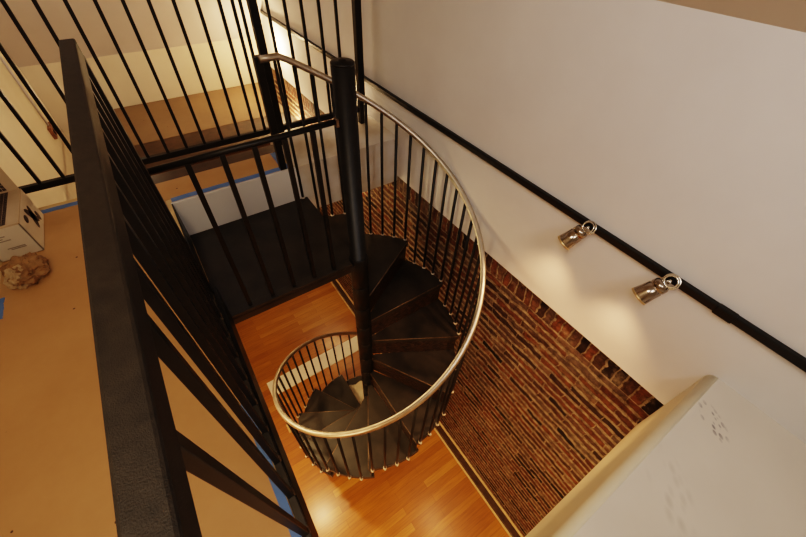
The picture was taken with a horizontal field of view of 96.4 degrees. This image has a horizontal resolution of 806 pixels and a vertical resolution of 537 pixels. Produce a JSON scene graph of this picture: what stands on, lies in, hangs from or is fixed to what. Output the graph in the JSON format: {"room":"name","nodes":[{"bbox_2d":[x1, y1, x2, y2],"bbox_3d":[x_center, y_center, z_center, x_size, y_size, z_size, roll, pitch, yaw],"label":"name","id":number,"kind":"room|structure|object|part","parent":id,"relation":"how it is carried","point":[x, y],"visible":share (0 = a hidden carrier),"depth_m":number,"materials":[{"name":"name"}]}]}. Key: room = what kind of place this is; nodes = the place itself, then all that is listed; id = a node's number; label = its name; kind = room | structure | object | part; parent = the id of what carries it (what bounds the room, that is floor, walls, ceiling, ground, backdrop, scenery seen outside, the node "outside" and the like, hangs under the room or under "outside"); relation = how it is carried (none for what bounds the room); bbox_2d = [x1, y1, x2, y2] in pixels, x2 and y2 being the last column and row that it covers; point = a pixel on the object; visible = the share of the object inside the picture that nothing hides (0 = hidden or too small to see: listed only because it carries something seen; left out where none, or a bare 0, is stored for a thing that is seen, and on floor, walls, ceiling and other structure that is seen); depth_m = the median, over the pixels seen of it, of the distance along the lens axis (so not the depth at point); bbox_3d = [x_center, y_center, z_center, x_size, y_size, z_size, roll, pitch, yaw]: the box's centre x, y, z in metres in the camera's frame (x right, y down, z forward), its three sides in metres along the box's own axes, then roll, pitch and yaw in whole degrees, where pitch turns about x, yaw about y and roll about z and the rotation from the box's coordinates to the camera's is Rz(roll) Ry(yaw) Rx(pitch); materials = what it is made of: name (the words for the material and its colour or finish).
{"room":"stairwell landing","nodes":[
{"label":"stairwell landing","id":0,"kind":"room"},
{"bbox_2d":[0,52,76,207],"bbox_3d":[-1.744,0.760,1.886,0.100,5.906,7.500,-25,53,-24],"label":"door","id":1,"kind":"structure","parent":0,"point":[11,128],"depth_m":2.99,"materials":[{"name":"beige paint"}]},
{"bbox_2d":[0,55,57,138],"bbox_3d":[-3.516,-1.650,3.352,0.034,0.870,0.180,-25,53,-24],"label":"handrail","id":2,"kind":"object","parent":1,"relation":"attached to","point":[50,128],"visible":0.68,"depth_m":3.44,"materials":[{"name":"brown metal"}]},
{"bbox_2d":[0,0,261,66],"bbox_3d":[-2.292,-2.788,2.721,2.440,2.406,1.716,-25,53,-24],"label":"ceiling","id":3,"kind":"structure","parent":0,"point":[56,12],"depth_m":3.59,"materials":[{"name":"grey paint"}]},
{"bbox_2d":[18,36,257,276],"bbox_3d":[-2.806,-1.310,5.394,2.790,3.546,0.120,-25,53,-24],"label":"wall","id":4,"kind":"structure","parent":0,"point":[113,66],"depth_m":4.17,"materials":[{"name":"beige paint"}]},
{"bbox_2d":[38,160,287,213],"bbox_3d":[-1.516,-0.376,2.386,1.570,0.342,0.340,-25,53,-24],"label":"floor","id":5,"kind":"structure","parent":0,"point":[75,199],"depth_m":2.15,"materials":[{"name":"brown wood"}]},
{"bbox_2d":[40,201,77,213],"bbox_3d":[-2.042,-0.342,2.091,0.415,0.001,0.045,-25,53,-24],"label":"tape","id":6,"kind":"object","parent":5,"relation":"on","point":[75,202],"visible":0.39,"depth_m":2.11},
{"bbox_2d":[43,153,278,234],"bbox_3d":[-1.510,-0.474,2.242,1.520,0.003,0.215,-25,53,-24],"label":"paper","id":7,"kind":"object","parent":5,"relation":"on","point":[65,218],"visible":0.36,"depth_m":2.31,"materials":[{"name":"brown paper"}]},
{"bbox_2d":[270,152,286,164],"bbox_3d":[-0.881,-0.773,2.547,0.054,0.001,0.205,-25,53,-24],"label":"tape","id":8,"kind":"object","parent":7,"relation":"on","point":[273,155],"visible":0.41,"depth_m":2.57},
{"bbox_2d":[0,0,364,193],"bbox_3d":[-1.238,-1.136,2.146,2.430,1.082,0.048,-25,53,-24],"label":"guard railing","id":9,"kind":"object","parent":5,"relation":"on","point":[252,5],"visible":0.68,"depth_m":2.16,"materials":[{"name":"black metal"}]},
{"bbox_3d":[-1.305,-0.828,2.421,2.300,0.036,0.032,-25,53,-24],"label":"rail","id":10,"kind":"part","parent":9,"relation":"part of","materials":[{"name":"black metal"}]},
{"bbox_3d":[-0.882,-1.292,2.333,0.048,1.047,0.048,-25,53,-24],"label":"post","id":11,"kind":"part","parent":9,"relation":"part of","materials":[{"name":"black metal"}]},
{"bbox_3d":[-0.320,-1.561,2.602,0.048,1.035,0.048,-25,53,-24],"label":"post","id":12,"kind":"part","parent":9,"relation":"part of","materials":[{"name":"black metal"}]},
{"bbox_2d":[151,144,274,183],"bbox_3d":[-1.418,-0.549,2.551,1.140,0.345,0.115,-25,53,-24],"label":"trim","id":13,"kind":"structure","parent":5,"relation":"attached to","point":[181,172],"depth_m":2.47,"materials":[{"name":"brown wood"}]},
{"bbox_2d":[171,165,287,201],"bbox_3d":[-1.093,-0.564,2.341,0.760,0.001,0.048,-25,53,-24],"label":"tape","id":14,"kind":"object","parent":5,"relation":"on","point":[214,187],"visible":0.79,"depth_m":2.31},
{"bbox_2d":[171,167,300,242],"bbox_3d":[-1.076,-0.428,2.454,0.788,0.343,0.015,-25,53,-24],"label":"trim","id":15,"kind":"structure","parent":5,"relation":"attached to","point":[222,203],"depth_m":2.39,"materials":[{"name":"white paint"}]},
{"bbox_2d":[134,103,302,175],"bbox_3d":[-2.278,-1.587,4.080,1.880,0.164,1.580,-25,53,-24],"label":"floor","id":16,"kind":"structure","parent":0,"point":[155,147],"depth_m":3.73,"materials":[{"name":"brown light orange-brown wood"}]},
{"bbox_2d":[114,82,282,145],"bbox_3d":[-2.428,-1.812,4.170,1.860,0.003,1.025,-25,53,-24],"label":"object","id":17,"kind":"structure","parent":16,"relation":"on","point":[138,115],"depth_m":4.14,"materials":[{"name":"brown wood"}]},
{"bbox_2d":[270,114,397,207],"bbox_3d":[-0.542,-0.890,2.941,0.850,0.390,0.525,-25,53,-24],"label":"wall","id":18,"kind":"structure","parent":0,"point":[329,139],"depth_m":2.78,"materials":[{"name":"paint"}]},
{"bbox_2d":[349,381,363,403],"bbox_3d":[-0.477,1.701,4.767,0.322,0.029,0.556,-25,53,-24],"label":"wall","id":19,"kind":"structure","parent":0,"point":[357,389],"depth_m":4.83,"materials":[{"name":"white paint"}]},
{"bbox_2d":[208,281,508,536],"bbox_3d":[-1.349,3.026,3.912,4.960,0.120,8.500,-25,53,-24],"label":"floor","id":20,"kind":"structure","parent":0,"point":[428,494],"depth_m":4.36,"materials":[{"name":"brown wood"}]},
{"bbox_2d":[267,336,358,396],"bbox_3d":[-1.252,1.413,5.332,1.475,0.018,0.240,-25,53,-24],"label":"board","id":21,"kind":"object","parent":20,"relation":"on","point":[354,342],"visible":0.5,"depth_m":5.32,"materials":[{"name":"white wood"}]},
{"bbox_2d":[147,52,485,480],"bbox_3d":[-0.325,0.676,3.045,1.629,4.424,1.642,-25,53,-24],"label":"spiral staircase","id":22,"kind":"structure","parent":20,"relation":"on","point":[257,263],"depth_m":2.51,"materials":[{"name":"black metal"}]},
{"bbox_3d":[-0.596,-0.495,1.431,0.749,0.036,0.025,-25,53,-24],"label":"guard rail","id":23,"kind":"part","parent":22,"relation":"part of","materials":[{"name":"black metal"}]},
{"bbox_3d":[-0.810,-0.921,2.216,0.042,0.692,0.042,-25,53,-24],"label":"newel post","id":24,"kind":"part","parent":22,"relation":"part of","materials":[{"name":"black metal"}]},
{"bbox_3d":[-0.628,0.111,2.068,0.737,0.022,0.048,-25,53,-24],"label":"rail","id":25,"kind":"part","parent":22,"relation":"part of","materials":[{"name":"black metal"}]},
{"bbox_3d":[-0.292,-0.640,1.578,0.014,0.036,0.032,-25,53,-24],"label":"clamp plate","id":26,"kind":"part","parent":22,"relation":"part of","materials":[{"name":"black metal"}]},
{"bbox_3d":[-0.299,0.362,2.700,1.620,3.134,1.621,-25,53,-24],"label":"handrail","id":27,"kind":"part","parent":22,"relation":"part of","materials":[{"name":"metal"}]},
{"bbox_2d":[0,203,805,536],"bbox_3d":[-0.758,1.368,0.785,4.710,0.345,4.430,-25,53,-24],"label":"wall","id":28,"kind":"structure","parent":0,"point":[727,468],"depth_m":1.23,"materials":[{"name":"paint"}]},
{"bbox_2d":[0,201,290,536],"bbox_3d":[-0.521,1.102,0.811,0.770,0.003,4.420,-25,53,-24],"label":"floor","id":29,"kind":"structure","parent":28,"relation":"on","point":[55,481],"depth_m":1.29,"materials":[{"name":"brown wood"}]},
{"bbox_2d":[0,297,4,318],"bbox_3d":[-1.804,0.181,1.612,0.032,0.001,0.140,-25,53,-24],"label":"tape","id":30,"kind":"object","parent":29,"relation":"on","point":[3,298],"visible":1,"depth_m":1.62,"materials":[{"name":"blue plastic"}]},
{"bbox_2d":[0,167,43,261],"bbox_3d":[-2.018,-0.297,1.791,0.172,0.378,0.342,-25,53,-24],"label":"cardboard box","id":31,"kind":"object","parent":29,"relation":"on","point":[21,221],"visible":1,"depth_m":1.82,"materials":[{"name":"white cardboard"}]},
{"bbox_3d":[-2.038,-0.283,1.786,0.114,0.001,0.312,-25,53,-24],"label":"printed panel","id":32,"kind":"part","parent":31,"relation":"part of","materials":[{"name":"cardboard"}]},
{"bbox_3d":[-2.018,-0.288,1.796,0.170,0.004,0.331,-25,53,-24],"label":"lid","id":33,"kind":"part","parent":31,"relation":"part of","materials":[{"name":"white cardboard"}]},
{"bbox_3d":[-1.928,-0.123,1.770,0.164,0.170,0.002,-25,53,-24],"label":"panel","id":34,"kind":"part","parent":31,"relation":"part of","materials":[{"name":"white cardboard"}]},
{"bbox_3d":[-1.952,-0.262,1.899,0.002,0.170,0.332,-25,53,-24],"label":"panel","id":35,"kind":"part","parent":31,"relation":"part of","materials":[{"name":"white cardboard"}]},
{"bbox_2d":[24,206,41,226],"bbox_3d":[-1.955,-0.266,1.903,0.001,0.132,0.208,-25,53,-24],"label":"picture","id":36,"kind":"object","parent":31,"relation":"attached to","point":[32,218],"depth_m":1.90},
{"bbox_2d":[0,252,49,289],"bbox_3d":[-1.806,-0.002,1.713,0.176,0.104,0.230,-25,53,-24],"label":"crumpled paper","id":37,"kind":"object","parent":29,"relation":"on","point":[24,271],"visible":1,"depth_m":1.68,"materials":[{"name":"brown paper"}]},
{"bbox_2d":[241,405,301,536],"bbox_3d":[-0.032,1.130,0.804,0.030,0.001,3.330,-25,53,-24],"label":"tape","id":38,"kind":"object","parent":29,"relation":"on","point":[281,498],"visible":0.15,"depth_m":1.16,"materials":[{"name":"blue plastic"}]},
{"bbox_2d":[58,38,312,536],"bbox_3d":[-0.188,0.551,0.629,0.039,1.053,2.625,-25,53,-24],"label":"guard railing","id":39,"kind":"object","parent":28,"relation":"on","point":[123,214],"visible":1,"depth_m":0.52,"materials":[{"name":"black metal"}]},
{"bbox_3d":[-0.172,0.208,0.261,0.038,0.046,2.625,-25,53,-24],"label":"rail","id":40,"kind":"part","parent":39,"relation":"part of","materials":[{"name":"black metal"}]},
{"bbox_3d":[-0.910,-0.231,1.356,0.036,1.013,0.036,-25,53,-24],"label":"post","id":41,"kind":"part","parent":39,"relation":"part of","materials":[{"name":"black metal"}]},
{"bbox_3d":[-0.193,0.916,0.995,0.024,0.020,2.584,-25,53,-24],"label":"rail","id":42,"kind":"part","parent":39,"relation":"part of","materials":[{"name":"black metal"}]},
{"bbox_2d":[171,204,207,279],"bbox_3d":[-1.172,-0.061,2.038,0.008,0.243,0.790,-25,53,-24],"label":"trim","id":43,"kind":"structure","parent":28,"relation":"attached to","point":[184,231],"depth_m":2.09,"materials":[{"name":"black metal"}]},
{"bbox_2d":[212,286,318,536],"bbox_3d":[-0.481,0.675,1.384,0.048,0.237,1.615,-25,53,-24],"label":"trim","id":44,"kind":"structure","parent":28,"relation":"attached to","point":[227,318],"depth_m":1.44,"materials":[{"name":"black metal"}]},
{"bbox_2d":[262,0,805,536],"bbox_3d":[0.679,0.469,3.114,0.250,4.672,8.500,-25,53,-24],"label":"wall","id":45,"kind":"structure","parent":0,"point":[678,131],"depth_m":1.72,"materials":[{"name":"white paint"}]},
{"bbox_2d":[331,282,511,536],"bbox_3d":[0.437,2.137,4.732,0.018,0.018,8.500,-25,53,-24],"label":"trim","id":46,"kind":"structure","parent":45,"relation":"attached to","point":[436,431],"depth_m":4.40,"materials":[{"name":"brown wood"}]},
{"bbox_2d":[332,280,519,536],"bbox_3d":[0.479,2.098,4.731,0.080,0.075,8.500,-25,53,-24],"label":"baseboard","id":47,"kind":"structure","parent":45,"relation":"attached to","point":[462,461],"depth_m":4.35,"materials":[{"name":"brown wood"}]},
{"bbox_2d":[336,279,522,536],"bbox_3d":[0.506,2.054,4.709,0.020,0.018,8.500,-25,53,-24],"label":"trim","id":48,"kind":"structure","parent":45,"relation":"attached to","point":[441,425],"depth_m":4.33,"materials":[{"name":"brown wood"}]},
{"bbox_2d":[260,10,805,371],"bbox_3d":[0.304,-0.839,2.268,0.031,0.042,7.000,-25,53,-24],"label":"track","id":49,"kind":"object","parent":45,"relation":"attached to","point":[722,311],"visible":1,"depth_m":1.62,"materials":[{"name":"black metal"}]},
{"bbox_2d":[558,220,596,249],"bbox_3d":[0.819,-0.163,1.718,0.139,0.161,0.085,-2,47,-5],"label":"track spotlight","id":50,"kind":"object","parent":49,"relation":"attached to","point":[573,236],"visible":1,"depth_m":1.69,"materials":[{"name":"silver metal"}]},
{"bbox_2d":[632,273,681,304],"bbox_3d":[1.040,0.081,1.500,0.139,0.161,0.085,-2,47,-5],"label":"track spotlight","id":51,"kind":"object","parent":49,"relation":"attached to","point":[646,292],"visible":1,"depth_m":1.48,"materials":[{"name":"silver metal"}]},
{"bbox_2d":[525,375,718,536],"bbox_3d":[0.625,0.969,1.404,1.610,0.610,0.035,-25,53,-24],"label":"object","id":52,"kind":"structure","parent":45,"relation":"attached to","point":[575,509],"depth_m":1.37,"materials":[{"name":"beige paint"}]},
{"bbox_2d":[657,0,805,32],"bbox_3d":[-0.093,-1.597,0.928,1.291,1.291,7.500,-25,53,-24],"label":"ceiling","id":53,"kind":"structure","parent":0,"point":[788,14],"depth_m":0.99,"materials":[{"name":"paint"}]}
]}

